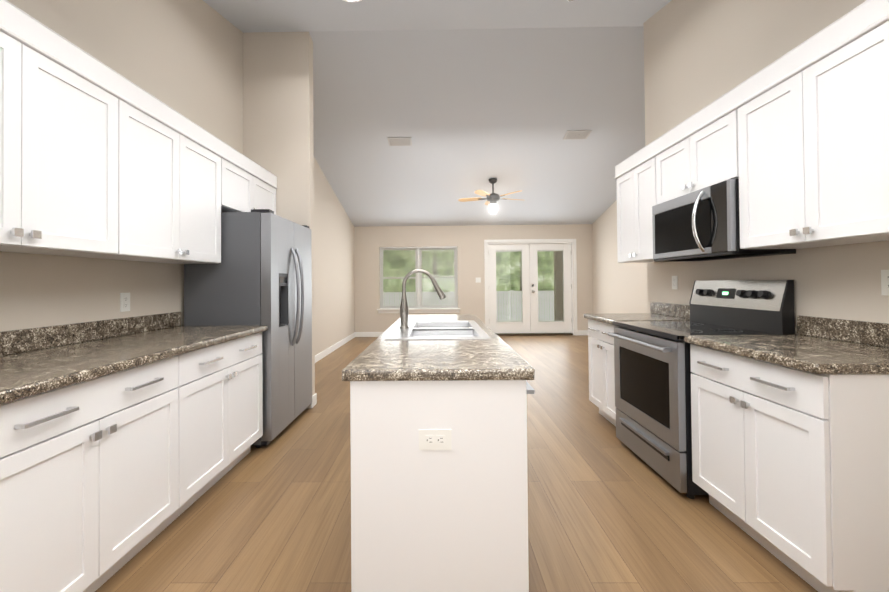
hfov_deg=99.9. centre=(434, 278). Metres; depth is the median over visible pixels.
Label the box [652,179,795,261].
microwave
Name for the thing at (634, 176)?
upper cabinet
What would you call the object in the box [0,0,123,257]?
upper cabinet
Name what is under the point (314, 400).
baseboard
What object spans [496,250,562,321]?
door blinds
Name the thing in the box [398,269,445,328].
faucet
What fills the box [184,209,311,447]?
refrigerator
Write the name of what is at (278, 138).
wall
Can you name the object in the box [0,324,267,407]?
countertop
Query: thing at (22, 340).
backsplash
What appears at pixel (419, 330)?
sink
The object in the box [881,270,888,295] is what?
electrical outlet
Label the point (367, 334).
baseboard
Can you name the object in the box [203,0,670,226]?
ceiling
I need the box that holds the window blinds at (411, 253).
[380,246,456,308]
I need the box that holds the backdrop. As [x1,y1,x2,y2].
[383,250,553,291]
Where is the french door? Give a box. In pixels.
[488,243,571,332]
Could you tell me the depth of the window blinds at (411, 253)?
8.49 m
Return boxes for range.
[608,280,794,498]
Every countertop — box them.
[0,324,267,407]
[342,314,534,384]
[584,314,689,325]
[684,334,888,377]
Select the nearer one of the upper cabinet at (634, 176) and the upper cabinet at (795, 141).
the upper cabinet at (795, 141)
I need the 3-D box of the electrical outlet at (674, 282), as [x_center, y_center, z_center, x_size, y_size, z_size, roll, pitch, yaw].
[2.011,0.034,3.134,0.008,0.114,0.070,-1,-1,1]
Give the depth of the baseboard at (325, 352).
6.70 m
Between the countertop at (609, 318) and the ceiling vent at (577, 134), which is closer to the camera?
the countertop at (609, 318)
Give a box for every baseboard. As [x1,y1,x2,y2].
[311,393,316,407]
[315,332,354,362]
[355,332,383,336]
[577,330,587,334]
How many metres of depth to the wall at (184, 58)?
2.55 m
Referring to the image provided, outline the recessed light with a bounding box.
[343,0,361,1]
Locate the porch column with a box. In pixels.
[554,251,562,321]
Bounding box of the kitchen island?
[350,381,534,591]
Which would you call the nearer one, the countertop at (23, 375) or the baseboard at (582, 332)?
the countertop at (23, 375)
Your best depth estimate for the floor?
1.92 m
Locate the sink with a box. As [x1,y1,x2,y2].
[382,321,489,340]
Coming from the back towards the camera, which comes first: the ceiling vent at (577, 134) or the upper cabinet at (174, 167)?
the ceiling vent at (577, 134)
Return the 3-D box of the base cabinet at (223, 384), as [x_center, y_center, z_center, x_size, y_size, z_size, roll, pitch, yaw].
[-1.569,0.819,2.280,0.626,0.875,0.874,-1,-1,1]
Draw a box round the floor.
[95,335,817,591]
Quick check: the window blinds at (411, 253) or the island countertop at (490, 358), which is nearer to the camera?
the island countertop at (490, 358)
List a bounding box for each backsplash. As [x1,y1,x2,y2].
[0,312,181,355]
[648,302,888,345]
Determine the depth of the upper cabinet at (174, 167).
2.21 m
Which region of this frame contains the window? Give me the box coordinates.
[377,247,459,312]
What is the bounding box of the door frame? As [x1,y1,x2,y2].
[484,239,576,335]
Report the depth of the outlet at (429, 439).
1.30 m
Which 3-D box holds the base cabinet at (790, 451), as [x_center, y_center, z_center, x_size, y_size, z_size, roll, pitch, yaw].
[1.703,0.784,1.686,0.606,0.875,0.714,-1,-1,1]
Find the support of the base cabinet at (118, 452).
on the floor
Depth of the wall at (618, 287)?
7.44 m
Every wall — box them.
[0,0,354,354]
[243,32,314,407]
[354,224,592,331]
[592,200,647,313]
[643,0,888,343]
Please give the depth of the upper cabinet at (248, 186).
3.08 m
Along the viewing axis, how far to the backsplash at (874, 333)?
1.85 m
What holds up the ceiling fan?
hanging from the ceiling
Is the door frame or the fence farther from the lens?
the fence
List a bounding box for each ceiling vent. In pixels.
[387,137,411,145]
[563,130,591,139]
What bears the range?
on the floor
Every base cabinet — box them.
[0,356,183,591]
[184,332,262,510]
[587,318,618,425]
[686,342,888,591]
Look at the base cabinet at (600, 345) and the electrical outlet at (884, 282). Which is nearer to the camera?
the electrical outlet at (884, 282)
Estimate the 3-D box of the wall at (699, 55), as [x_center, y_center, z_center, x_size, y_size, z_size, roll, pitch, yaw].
[2.049,-0.658,0.975,0.120,3.738,5.170,-1,-1,1]
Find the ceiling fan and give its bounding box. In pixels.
[458,178,521,216]
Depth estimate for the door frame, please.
8.43 m
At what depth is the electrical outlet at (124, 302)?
2.27 m
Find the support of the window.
in the wall at (467, 241)
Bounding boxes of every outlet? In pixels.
[120,293,129,311]
[419,429,451,449]
[672,276,677,288]
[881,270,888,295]
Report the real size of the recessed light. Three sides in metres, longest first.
0.202 x 0.202 x 0.013 m
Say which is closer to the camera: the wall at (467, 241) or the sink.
the sink
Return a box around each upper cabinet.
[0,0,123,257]
[96,77,223,263]
[224,142,276,214]
[614,141,653,262]
[654,91,733,205]
[730,0,888,248]
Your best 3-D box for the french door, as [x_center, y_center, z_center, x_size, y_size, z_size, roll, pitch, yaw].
[2.160,0.228,8.503,1.882,2.027,0.061,-1,-1,1]
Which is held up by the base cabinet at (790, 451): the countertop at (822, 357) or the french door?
the countertop at (822, 357)
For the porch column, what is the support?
on the porch
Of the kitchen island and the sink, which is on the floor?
the kitchen island
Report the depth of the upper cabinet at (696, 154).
2.39 m
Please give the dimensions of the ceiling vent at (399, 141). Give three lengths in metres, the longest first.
0.340 x 0.190 x 0.016 m
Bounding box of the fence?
[383,290,553,321]
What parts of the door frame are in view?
french door glass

